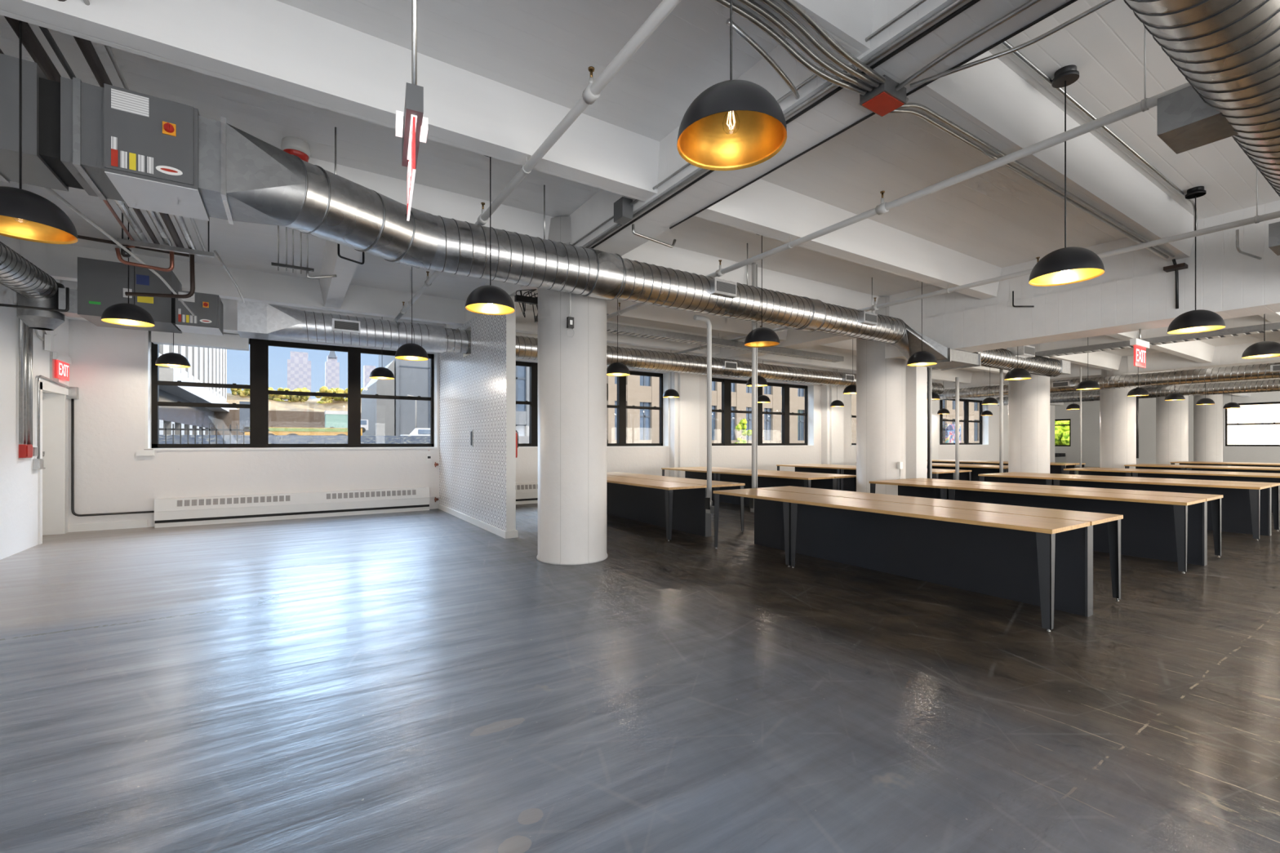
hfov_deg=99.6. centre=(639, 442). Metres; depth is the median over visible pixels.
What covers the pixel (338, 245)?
hanger
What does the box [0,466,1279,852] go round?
floor
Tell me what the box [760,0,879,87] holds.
conduit
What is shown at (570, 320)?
wall switch
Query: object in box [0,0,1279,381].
ceiling
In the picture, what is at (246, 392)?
autumn tree
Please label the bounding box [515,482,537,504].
baseboard heater
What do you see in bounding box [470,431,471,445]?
receptacle
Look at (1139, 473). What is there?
desk
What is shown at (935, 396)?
pendant lamp
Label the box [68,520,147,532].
baseboard
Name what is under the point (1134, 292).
beam
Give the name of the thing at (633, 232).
conduit
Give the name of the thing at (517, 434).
fire extinguisher
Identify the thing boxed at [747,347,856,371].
beam
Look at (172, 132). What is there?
switch plate
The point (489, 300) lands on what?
pendant lamp
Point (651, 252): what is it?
beam
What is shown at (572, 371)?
column
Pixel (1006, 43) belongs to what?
conduit
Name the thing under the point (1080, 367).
pole
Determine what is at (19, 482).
wall
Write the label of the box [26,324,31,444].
conduit
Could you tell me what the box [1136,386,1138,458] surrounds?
conduit
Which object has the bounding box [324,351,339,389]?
skyscraper
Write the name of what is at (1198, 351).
beam
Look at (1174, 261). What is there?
conduit
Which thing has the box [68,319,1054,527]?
wall
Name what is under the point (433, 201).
beam
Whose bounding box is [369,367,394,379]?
pendant lamp
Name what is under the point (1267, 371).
spiral duct
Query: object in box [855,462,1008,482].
desk
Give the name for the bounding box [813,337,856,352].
beam
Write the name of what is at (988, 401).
pendant lamp
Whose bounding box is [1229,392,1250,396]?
beam
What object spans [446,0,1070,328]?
beam
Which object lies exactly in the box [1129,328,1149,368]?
exit sign
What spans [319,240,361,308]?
beam
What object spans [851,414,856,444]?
window
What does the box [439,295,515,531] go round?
wall partition
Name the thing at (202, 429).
picket fence
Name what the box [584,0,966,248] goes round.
conduit
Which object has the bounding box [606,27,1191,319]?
pipe
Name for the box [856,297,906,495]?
column
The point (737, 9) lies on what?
conduit
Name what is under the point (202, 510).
baseboard heater
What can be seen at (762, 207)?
beam
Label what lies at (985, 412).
pendant lamp
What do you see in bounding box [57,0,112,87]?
pipe
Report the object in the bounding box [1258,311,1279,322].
beam
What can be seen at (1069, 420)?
window
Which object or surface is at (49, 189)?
conduit
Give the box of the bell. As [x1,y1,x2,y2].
[280,136,311,161]
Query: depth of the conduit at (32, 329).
7.04 m
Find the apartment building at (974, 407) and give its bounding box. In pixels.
[851,394,979,443]
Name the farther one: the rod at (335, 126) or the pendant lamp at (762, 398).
the pendant lamp at (762, 398)
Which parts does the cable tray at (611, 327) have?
rail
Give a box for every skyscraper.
[285,351,311,400]
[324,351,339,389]
[363,364,375,387]
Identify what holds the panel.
attached to the wall at (107, 367)
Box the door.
[38,382,68,544]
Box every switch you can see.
[163,122,174,133]
[566,242,573,337]
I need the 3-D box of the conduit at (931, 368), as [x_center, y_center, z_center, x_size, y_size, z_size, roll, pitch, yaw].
[5.352,-0.120,9.953,0.041,2.800,0.041,0,0,-10]
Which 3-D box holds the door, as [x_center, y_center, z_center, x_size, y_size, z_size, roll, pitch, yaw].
[-8.563,0.280,7.704,0.330,2.200,1.160,0,0,-33]
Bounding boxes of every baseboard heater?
[154,487,430,528]
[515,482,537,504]
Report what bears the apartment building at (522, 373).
on the ground
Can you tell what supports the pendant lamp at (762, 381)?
hanging from the ceiling
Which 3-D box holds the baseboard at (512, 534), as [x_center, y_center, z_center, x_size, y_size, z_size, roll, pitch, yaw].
[-2.986,1.330,9.550,0.190,0.100,4.180,0,0,-33]
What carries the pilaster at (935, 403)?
attached to the wall at (107, 367)
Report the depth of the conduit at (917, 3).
3.27 m
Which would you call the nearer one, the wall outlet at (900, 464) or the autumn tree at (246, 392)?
the wall outlet at (900, 464)
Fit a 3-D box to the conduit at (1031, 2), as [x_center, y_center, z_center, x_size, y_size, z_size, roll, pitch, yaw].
[2.822,-2.095,1.142,0.046,0.076,4.852,0,0,-33]
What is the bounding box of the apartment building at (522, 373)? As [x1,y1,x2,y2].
[515,365,529,435]
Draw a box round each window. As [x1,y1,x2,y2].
[151,338,434,448]
[515,360,662,446]
[711,377,807,445]
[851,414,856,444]
[939,399,982,444]
[1054,418,1071,446]
[1225,401,1279,446]
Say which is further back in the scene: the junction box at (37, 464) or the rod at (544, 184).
the junction box at (37, 464)
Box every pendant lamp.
[0,20,77,244]
[101,203,155,327]
[155,333,191,368]
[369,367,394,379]
[395,266,428,360]
[465,155,515,315]
[606,298,630,376]
[662,389,679,397]
[676,0,786,170]
[744,234,779,347]
[746,375,767,386]
[757,360,770,403]
[830,368,844,407]
[843,338,856,394]
[906,280,937,366]
[932,391,939,399]
[937,408,950,413]
[981,367,998,404]
[981,410,992,415]
[1004,346,1031,380]
[1028,64,1104,286]
[1066,403,1079,409]
[1075,337,1100,390]
[1127,387,1149,396]
[1164,392,1185,400]
[1167,186,1225,333]
[1195,382,1214,404]
[1222,402,1240,408]
[1241,313,1279,358]
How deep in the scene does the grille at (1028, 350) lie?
10.71 m
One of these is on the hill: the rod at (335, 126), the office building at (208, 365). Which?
the office building at (208, 365)
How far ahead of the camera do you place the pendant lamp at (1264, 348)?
7.21 m
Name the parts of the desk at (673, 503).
spine panel, leg, spine post, leg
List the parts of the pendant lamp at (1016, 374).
lamp shade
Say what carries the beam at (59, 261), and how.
attached to the ceiling
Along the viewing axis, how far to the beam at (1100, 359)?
15.13 m
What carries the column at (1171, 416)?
on the floor
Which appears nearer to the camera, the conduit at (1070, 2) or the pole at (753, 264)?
the conduit at (1070, 2)
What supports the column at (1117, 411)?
on the floor
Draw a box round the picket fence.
[159,423,269,444]
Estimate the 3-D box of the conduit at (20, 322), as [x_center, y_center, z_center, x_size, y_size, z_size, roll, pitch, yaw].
[-7.509,-1.009,6.396,0.036,2.058,0.898,0,0,-33]
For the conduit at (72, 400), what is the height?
1.866 m
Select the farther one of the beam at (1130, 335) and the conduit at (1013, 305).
the beam at (1130, 335)
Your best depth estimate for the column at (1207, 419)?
21.66 m
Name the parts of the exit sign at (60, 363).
plate, panel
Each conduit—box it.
[18,317,22,444]
[22,321,26,444]
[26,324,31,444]
[31,328,32,445]
[34,328,44,340]
[36,375,69,458]
[44,186,195,315]
[71,399,154,516]
[213,250,244,302]
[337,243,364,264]
[572,0,926,245]
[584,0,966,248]
[590,0,980,248]
[631,223,675,248]
[669,0,1077,228]
[714,0,866,95]
[725,17,799,98]
[737,0,873,91]
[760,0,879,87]
[781,0,885,84]
[889,108,1168,258]
[895,0,1040,90]
[897,102,1174,257]
[910,0,1115,88]
[927,367,929,478]
[928,367,932,478]
[1001,40,1197,231]
[1012,290,1034,306]
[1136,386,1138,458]
[1172,258,1178,308]
[1235,229,1262,259]
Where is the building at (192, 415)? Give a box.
[159,367,238,435]
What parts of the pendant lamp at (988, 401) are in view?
lamp shade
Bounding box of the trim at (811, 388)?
[145,330,989,450]
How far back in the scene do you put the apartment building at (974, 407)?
56.12 m
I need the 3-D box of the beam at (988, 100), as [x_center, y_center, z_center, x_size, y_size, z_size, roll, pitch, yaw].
[3.997,-2.365,4.849,5.600,0.410,0.330,0,0,-33]
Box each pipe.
[0,287,69,311]
[4,15,61,82]
[39,26,75,79]
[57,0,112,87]
[77,235,189,257]
[83,0,128,89]
[102,200,134,240]
[114,200,149,242]
[115,248,173,271]
[124,253,195,298]
[132,207,159,244]
[146,209,173,246]
[159,212,184,248]
[173,214,196,249]
[190,217,206,251]
[393,0,681,321]
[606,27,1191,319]
[672,168,1279,353]
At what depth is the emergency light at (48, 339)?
7.46 m
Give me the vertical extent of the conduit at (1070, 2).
0.016 m
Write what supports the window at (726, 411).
in the wall at (107, 367)
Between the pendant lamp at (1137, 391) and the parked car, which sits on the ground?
the parked car
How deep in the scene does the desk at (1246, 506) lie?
8.42 m
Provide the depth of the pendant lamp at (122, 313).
5.62 m
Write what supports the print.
attached to the handler at (151, 143)
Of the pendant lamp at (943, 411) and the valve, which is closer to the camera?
the valve
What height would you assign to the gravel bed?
0.960 m
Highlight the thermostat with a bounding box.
[426,454,431,463]
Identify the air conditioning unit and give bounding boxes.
[58,257,182,333]
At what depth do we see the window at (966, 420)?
23.44 m
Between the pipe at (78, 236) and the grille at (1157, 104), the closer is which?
the grille at (1157, 104)
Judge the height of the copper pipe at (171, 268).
0.213 m
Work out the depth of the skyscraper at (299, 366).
253.93 m
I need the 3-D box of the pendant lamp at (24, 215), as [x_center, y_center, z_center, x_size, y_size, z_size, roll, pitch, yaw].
[-3.199,-1.835,2.790,0.412,1.471,0.412,0,0,-33]
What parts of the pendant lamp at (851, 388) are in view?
lamp shade, cord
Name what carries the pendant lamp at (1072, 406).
hanging from the ceiling
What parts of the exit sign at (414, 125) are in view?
panel, stem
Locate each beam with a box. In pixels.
[0,0,659,201]
[19,239,464,325]
[59,280,1063,405]
[307,157,553,239]
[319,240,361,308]
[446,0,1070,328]
[515,309,721,355]
[533,298,787,341]
[621,240,879,313]
[685,200,1279,360]
[693,178,1001,299]
[732,0,875,68]
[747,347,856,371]
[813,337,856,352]
[832,315,1279,373]
[906,50,1198,261]
[932,368,972,383]
[933,339,1279,389]
[965,366,1008,374]
[1049,351,1122,370]
[1049,377,1279,393]
[1105,330,1137,340]
[1149,340,1215,363]
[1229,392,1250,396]
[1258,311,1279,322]
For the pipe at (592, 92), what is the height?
0.542 m
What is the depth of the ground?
31.14 m
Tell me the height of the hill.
8.399 m
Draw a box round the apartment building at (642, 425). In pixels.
[606,374,804,443]
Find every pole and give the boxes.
[693,315,714,514]
[749,262,755,512]
[755,264,757,488]
[955,377,959,479]
[999,368,1003,472]
[1080,367,1081,467]
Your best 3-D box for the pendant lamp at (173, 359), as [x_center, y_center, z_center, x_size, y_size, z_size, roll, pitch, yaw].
[-7.126,-1.885,8.253,0.412,1.431,0.412,0,0,-33]
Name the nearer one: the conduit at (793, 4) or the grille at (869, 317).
the conduit at (793, 4)
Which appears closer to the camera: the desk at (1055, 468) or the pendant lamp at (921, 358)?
the pendant lamp at (921, 358)
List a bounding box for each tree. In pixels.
[230,386,310,401]
[315,386,364,403]
[734,418,751,443]
[1054,420,1069,444]
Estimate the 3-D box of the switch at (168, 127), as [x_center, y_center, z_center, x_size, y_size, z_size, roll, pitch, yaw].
[-2.766,-1.849,3.171,0.048,0.048,0.030,0,0,-33]
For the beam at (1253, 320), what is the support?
attached to the ceiling
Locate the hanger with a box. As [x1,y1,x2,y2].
[117,212,213,257]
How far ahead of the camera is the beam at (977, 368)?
16.15 m
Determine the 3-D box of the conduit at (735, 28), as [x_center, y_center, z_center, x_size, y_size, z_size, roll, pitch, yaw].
[0.741,-2.147,3.067,0.084,0.093,0.795,0,0,42]
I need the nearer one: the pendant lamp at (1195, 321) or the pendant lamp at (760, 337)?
the pendant lamp at (1195, 321)
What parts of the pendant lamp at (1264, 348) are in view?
lamp shade, cord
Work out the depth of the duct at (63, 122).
2.98 m
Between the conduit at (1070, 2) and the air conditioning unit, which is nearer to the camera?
the conduit at (1070, 2)
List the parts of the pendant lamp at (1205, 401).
lamp shade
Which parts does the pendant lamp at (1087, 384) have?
lamp shade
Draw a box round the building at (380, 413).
[361,360,394,435]
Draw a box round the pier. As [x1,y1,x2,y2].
[906,360,927,479]
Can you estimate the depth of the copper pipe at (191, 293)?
5.22 m
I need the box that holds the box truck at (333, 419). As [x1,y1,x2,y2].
[324,410,368,432]
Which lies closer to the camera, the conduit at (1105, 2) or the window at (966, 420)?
the conduit at (1105, 2)
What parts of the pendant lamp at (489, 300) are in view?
lamp shade, cord, cord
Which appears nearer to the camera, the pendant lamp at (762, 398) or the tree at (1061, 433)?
the pendant lamp at (762, 398)
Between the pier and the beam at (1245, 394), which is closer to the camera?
the pier
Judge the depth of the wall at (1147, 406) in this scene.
28.62 m
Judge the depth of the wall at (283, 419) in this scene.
54.98 m
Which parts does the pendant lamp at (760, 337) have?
lamp shade, cord, cord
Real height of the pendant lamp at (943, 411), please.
1.501 m
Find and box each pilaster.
[669,371,699,478]
[821,384,843,465]
[932,400,937,459]
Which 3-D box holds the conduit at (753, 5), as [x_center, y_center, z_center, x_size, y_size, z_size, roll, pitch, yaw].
[-0.942,-2.102,1.687,5.451,0.108,0.047,0,0,-33]
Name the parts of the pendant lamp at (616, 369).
cord, lamp shade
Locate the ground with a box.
[1054,453,1065,457]
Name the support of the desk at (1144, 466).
on the floor
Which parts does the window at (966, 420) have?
sash rail, sash rail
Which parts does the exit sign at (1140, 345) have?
stem, panel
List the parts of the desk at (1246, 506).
leg, leg, leg, leg, spine post, leg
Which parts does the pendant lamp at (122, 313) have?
lamp shade, cord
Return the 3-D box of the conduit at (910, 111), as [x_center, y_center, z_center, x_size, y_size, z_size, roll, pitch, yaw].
[3.814,-2.093,4.779,5.404,0.110,0.044,0,0,-32]
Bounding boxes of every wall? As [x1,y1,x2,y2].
[0,235,68,559]
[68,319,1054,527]
[214,409,361,435]
[1054,391,1279,466]
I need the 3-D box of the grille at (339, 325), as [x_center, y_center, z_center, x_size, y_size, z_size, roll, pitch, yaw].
[-4.496,-1.790,8.284,0.330,0.120,0.004,0,0,-33]
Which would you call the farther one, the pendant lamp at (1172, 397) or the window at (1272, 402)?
the window at (1272, 402)
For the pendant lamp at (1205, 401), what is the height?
1.431 m
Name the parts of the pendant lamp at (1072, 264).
cord, lamp shade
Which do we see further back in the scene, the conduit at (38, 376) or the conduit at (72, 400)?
the conduit at (72, 400)
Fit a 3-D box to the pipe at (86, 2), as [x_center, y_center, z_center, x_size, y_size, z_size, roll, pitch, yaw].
[-2.333,-2.240,2.004,0.022,0.022,3.900,0,0,-33]
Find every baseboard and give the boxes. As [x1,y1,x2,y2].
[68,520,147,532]
[438,503,518,538]
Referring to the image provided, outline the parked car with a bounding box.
[400,427,430,435]
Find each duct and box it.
[0,53,124,201]
[0,241,64,330]
[198,115,1070,377]
[237,300,944,395]
[932,362,1279,400]
[995,378,1279,405]
[1124,0,1279,255]
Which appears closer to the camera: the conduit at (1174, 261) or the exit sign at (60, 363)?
the conduit at (1174, 261)
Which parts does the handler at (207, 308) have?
panel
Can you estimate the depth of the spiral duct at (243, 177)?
4.84 m
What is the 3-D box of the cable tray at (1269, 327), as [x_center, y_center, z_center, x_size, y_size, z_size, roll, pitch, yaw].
[10.565,-1.979,9.812,0.280,0.112,11.000,0,0,-33]
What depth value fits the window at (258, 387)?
9.84 m
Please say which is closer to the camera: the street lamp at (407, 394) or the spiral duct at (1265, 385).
the spiral duct at (1265, 385)
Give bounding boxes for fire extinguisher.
[515,431,518,457]
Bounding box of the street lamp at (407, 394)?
[407,394,417,428]
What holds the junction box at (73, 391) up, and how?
attached to the wall at (107, 367)
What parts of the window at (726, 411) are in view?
sash rail, sash rail, sash rail, sash rail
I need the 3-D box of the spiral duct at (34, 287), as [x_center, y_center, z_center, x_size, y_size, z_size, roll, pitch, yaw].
[-6.366,-1.687,5.237,0.380,0.654,3.310,0,0,-33]
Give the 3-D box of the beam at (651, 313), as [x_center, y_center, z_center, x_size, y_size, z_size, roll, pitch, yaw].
[0.684,-2.365,9.971,5.600,0.410,0.330,0,0,-33]
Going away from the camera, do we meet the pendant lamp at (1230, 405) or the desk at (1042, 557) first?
the desk at (1042, 557)
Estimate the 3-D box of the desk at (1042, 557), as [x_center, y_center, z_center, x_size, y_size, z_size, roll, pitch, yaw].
[2.573,1.005,5.863,1.450,0.750,3.730,0,0,-33]
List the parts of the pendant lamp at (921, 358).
lamp shade, cord, cord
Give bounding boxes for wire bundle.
[514,288,537,321]
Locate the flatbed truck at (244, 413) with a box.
[239,401,362,435]
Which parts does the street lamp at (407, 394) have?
post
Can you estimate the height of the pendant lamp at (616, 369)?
1.451 m
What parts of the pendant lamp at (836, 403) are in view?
lamp shade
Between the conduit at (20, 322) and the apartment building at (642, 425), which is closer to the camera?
the conduit at (20, 322)
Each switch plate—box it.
[162,120,176,136]
[202,301,208,307]
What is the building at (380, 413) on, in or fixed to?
on the ground
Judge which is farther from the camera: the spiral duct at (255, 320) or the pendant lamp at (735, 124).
the spiral duct at (255, 320)
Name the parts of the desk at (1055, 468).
leg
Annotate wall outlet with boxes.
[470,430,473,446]
[897,462,902,479]
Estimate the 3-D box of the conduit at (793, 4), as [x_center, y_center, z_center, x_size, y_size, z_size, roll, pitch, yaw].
[-0.883,-2.102,1.596,5.451,0.108,0.072,0,0,-33]
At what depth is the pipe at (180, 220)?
4.78 m
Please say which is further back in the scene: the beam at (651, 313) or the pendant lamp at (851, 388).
the pendant lamp at (851, 388)
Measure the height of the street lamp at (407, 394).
3.151 m
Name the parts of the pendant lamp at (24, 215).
cord, cord, lamp shade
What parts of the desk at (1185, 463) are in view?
spine panel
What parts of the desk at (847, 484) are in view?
leg, leg, leg, leg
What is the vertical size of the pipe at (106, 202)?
0.103 m
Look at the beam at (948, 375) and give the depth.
18.97 m
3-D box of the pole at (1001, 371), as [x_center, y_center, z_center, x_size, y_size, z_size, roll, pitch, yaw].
[8.111,-0.510,12.132,0.100,3.020,0.100,0,0,-33]
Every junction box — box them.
[31,446,38,457]
[32,458,44,469]
[66,386,78,399]
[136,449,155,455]
[613,195,632,224]
[859,74,908,116]
[1163,262,1187,272]
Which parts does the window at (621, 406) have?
sash rail, sash rail, sash rail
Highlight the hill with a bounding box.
[226,392,361,413]
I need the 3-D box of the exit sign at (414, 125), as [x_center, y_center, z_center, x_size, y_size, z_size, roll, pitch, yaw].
[-0.939,-1.787,2.207,0.111,1.566,0.530,0,0,-26]
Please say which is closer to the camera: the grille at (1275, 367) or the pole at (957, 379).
the pole at (957, 379)
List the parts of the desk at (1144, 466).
spine panel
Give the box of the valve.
[120,245,134,257]
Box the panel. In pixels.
[151,330,248,351]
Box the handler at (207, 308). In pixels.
[175,289,222,335]
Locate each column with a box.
[536,216,608,564]
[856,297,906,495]
[1008,343,1049,473]
[1099,356,1136,468]
[1155,369,1188,464]
[1193,394,1222,462]
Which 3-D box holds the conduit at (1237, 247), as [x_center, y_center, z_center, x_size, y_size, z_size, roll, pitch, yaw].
[6.434,-2.089,5.712,0.444,0.262,0.024,0,0,-20]
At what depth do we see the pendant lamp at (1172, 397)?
15.19 m
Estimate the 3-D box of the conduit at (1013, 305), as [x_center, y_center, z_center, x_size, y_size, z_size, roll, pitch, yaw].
[5.423,-2.030,7.652,0.020,0.280,0.263,0,0,-37]
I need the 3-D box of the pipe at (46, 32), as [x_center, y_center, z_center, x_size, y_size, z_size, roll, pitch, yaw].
[-2.543,-2.240,1.869,0.030,0.030,3.900,0,0,-33]
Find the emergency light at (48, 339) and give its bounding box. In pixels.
[42,329,53,351]
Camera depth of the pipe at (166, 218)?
4.74 m
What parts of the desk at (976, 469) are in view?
spine panel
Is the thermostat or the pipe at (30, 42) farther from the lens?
the thermostat
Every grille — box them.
[334,320,359,330]
[716,280,735,293]
[725,362,736,368]
[846,375,853,380]
[865,313,876,322]
[1024,346,1035,355]
[1053,382,1067,386]
[1156,104,1157,133]
[1272,364,1279,370]
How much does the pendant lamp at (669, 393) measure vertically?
1.451 m
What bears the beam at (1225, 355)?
attached to the ceiling
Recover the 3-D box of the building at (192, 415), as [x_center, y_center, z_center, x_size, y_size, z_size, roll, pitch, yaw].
[-41.370,-1.570,42.316,13.500,4.400,44.000,0,0,-33]
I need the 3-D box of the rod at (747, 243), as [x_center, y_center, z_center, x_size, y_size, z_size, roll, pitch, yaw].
[1.386,-2.260,6.971,0.012,0.620,0.014,0,0,-33]
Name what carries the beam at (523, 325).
attached to the ceiling
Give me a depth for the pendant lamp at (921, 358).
8.21 m
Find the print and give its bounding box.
[160,168,177,172]
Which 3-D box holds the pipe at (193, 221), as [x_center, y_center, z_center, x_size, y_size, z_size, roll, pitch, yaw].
[-3.752,-1.900,4.511,0.026,0.105,1.851,0,0,-33]
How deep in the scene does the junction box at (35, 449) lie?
7.07 m
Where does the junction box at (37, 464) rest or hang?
attached to the wall at (19, 482)
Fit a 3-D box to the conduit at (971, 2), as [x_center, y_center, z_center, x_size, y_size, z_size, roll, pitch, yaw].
[1.652,-2.120,2.528,0.022,0.022,8.450,0,0,-33]
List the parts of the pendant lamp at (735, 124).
cord, bulb, lamp shade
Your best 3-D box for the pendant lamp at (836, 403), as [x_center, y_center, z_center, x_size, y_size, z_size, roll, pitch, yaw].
[6.140,-1.845,16.835,0.412,1.451,0.412,0,0,-33]
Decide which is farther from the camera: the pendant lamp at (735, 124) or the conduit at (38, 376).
the conduit at (38, 376)
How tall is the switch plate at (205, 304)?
0.070 m
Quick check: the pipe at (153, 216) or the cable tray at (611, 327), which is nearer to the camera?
the pipe at (153, 216)
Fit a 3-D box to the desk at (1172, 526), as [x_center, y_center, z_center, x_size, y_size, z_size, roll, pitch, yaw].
[5.350,1.005,7.618,1.500,0.750,3.700,0,0,-33]
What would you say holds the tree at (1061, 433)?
on the ground
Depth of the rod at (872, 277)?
8.40 m
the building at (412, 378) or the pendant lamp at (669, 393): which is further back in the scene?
the building at (412, 378)
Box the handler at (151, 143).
[103,83,208,221]
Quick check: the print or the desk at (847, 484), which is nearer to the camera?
the print
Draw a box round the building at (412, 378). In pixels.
[378,355,430,435]
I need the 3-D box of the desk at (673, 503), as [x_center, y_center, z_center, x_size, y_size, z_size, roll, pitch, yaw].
[-0.039,1.005,9.533,1.450,0.750,3.850,0,0,-33]
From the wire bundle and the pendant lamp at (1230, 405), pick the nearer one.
the wire bundle
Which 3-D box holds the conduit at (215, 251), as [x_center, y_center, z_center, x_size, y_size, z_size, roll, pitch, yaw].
[-4.717,-1.894,6.239,0.027,0.072,2.204,0,0,-30]
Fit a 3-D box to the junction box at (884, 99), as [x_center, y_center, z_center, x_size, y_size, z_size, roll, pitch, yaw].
[1.472,-2.062,3.239,0.270,0.096,0.160,0,0,-33]
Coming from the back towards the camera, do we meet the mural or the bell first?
the mural
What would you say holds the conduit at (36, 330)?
attached to the wall at (19, 482)
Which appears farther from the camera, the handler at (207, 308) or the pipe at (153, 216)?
the handler at (207, 308)
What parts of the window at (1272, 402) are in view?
sash rail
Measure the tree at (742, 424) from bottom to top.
2.931 m
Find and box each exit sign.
[49,351,71,382]
[395,0,427,221]
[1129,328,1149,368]
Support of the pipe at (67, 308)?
attached to the wall at (19, 482)
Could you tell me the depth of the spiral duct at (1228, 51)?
2.28 m
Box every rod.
[334,126,336,174]
[543,184,545,239]
[746,243,747,284]
[871,277,872,312]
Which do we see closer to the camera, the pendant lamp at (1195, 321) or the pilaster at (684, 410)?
the pendant lamp at (1195, 321)
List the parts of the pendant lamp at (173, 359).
lamp shade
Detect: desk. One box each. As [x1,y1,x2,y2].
[606,471,745,541]
[661,466,856,506]
[713,485,1123,631]
[776,463,971,491]
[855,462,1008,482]
[869,478,1222,573]
[932,459,1085,474]
[977,471,1279,540]
[1063,466,1279,512]
[1124,463,1279,473]
[1170,461,1279,466]
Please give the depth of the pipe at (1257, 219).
5.84 m
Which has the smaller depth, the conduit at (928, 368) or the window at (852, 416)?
the conduit at (928, 368)
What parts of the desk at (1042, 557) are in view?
leg, leg, leg, spine panel, leg, spine post, leg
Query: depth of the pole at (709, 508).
7.44 m
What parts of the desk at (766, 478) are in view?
leg, leg, spine panel, leg, spine post, leg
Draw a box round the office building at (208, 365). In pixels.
[159,344,226,401]
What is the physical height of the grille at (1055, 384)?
0.120 m
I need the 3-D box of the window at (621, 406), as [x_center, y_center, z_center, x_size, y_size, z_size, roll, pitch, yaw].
[-1.290,-0.885,13.482,4.520,1.970,0.120,0,0,-33]
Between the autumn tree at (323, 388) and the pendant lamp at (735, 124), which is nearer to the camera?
the pendant lamp at (735, 124)
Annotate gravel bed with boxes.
[159,435,529,444]
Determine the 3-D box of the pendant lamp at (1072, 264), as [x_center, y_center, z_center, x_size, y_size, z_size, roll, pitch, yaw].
[2.942,-1.855,3.737,0.412,1.431,0.412,0,0,-33]
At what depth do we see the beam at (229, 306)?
10.17 m
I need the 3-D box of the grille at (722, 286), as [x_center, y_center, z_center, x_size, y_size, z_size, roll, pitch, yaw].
[1.004,-1.800,6.281,0.290,0.110,0.004,0,0,-33]
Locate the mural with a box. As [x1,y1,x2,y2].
[945,423,960,443]
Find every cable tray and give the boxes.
[534,315,844,362]
[932,322,1279,369]
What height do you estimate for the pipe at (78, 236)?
0.092 m
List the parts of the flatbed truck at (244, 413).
rail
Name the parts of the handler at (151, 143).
access door, panel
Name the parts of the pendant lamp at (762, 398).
lamp shade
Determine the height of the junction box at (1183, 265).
0.040 m
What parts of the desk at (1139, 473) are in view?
leg, leg, leg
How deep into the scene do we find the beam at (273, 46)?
3.38 m
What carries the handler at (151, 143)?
attached to the spiral duct at (243, 177)
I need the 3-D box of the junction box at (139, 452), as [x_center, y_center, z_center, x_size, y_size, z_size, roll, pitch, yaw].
[-8.017,0.164,8.766,0.220,0.102,0.050,0,0,-33]
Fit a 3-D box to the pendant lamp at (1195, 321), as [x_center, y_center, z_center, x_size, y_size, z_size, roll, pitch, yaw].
[5.629,-1.855,5.476,0.412,1.431,0.412,0,0,-33]
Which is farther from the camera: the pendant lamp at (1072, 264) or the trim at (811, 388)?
the trim at (811, 388)
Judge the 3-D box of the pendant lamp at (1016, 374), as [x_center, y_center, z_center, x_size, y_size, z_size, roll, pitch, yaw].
[7.020,-1.895,10.044,0.412,1.431,0.412,0,0,-33]
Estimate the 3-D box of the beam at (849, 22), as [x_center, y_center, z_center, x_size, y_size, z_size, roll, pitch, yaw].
[-1.112,-2.365,1.544,5.530,0.410,0.330,0,0,-33]
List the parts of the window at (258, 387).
sash rail, sash rail, sash rail, sash rail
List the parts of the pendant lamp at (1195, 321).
cord, cord, lamp shade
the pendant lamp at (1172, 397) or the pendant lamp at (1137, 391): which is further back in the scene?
the pendant lamp at (1172, 397)
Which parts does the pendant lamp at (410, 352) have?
lamp shade, cord, cord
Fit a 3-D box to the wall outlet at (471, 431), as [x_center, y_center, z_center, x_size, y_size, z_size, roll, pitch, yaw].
[-2.848,-0.070,9.182,0.018,0.265,0.148,0,0,-33]
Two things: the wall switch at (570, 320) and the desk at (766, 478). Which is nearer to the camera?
the wall switch at (570, 320)
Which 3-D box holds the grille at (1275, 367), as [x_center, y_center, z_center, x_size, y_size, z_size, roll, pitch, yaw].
[15.120,-1.760,12.670,0.005,0.120,0.370,0,0,-33]
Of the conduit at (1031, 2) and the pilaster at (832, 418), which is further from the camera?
the pilaster at (832, 418)
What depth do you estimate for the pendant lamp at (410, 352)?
7.11 m

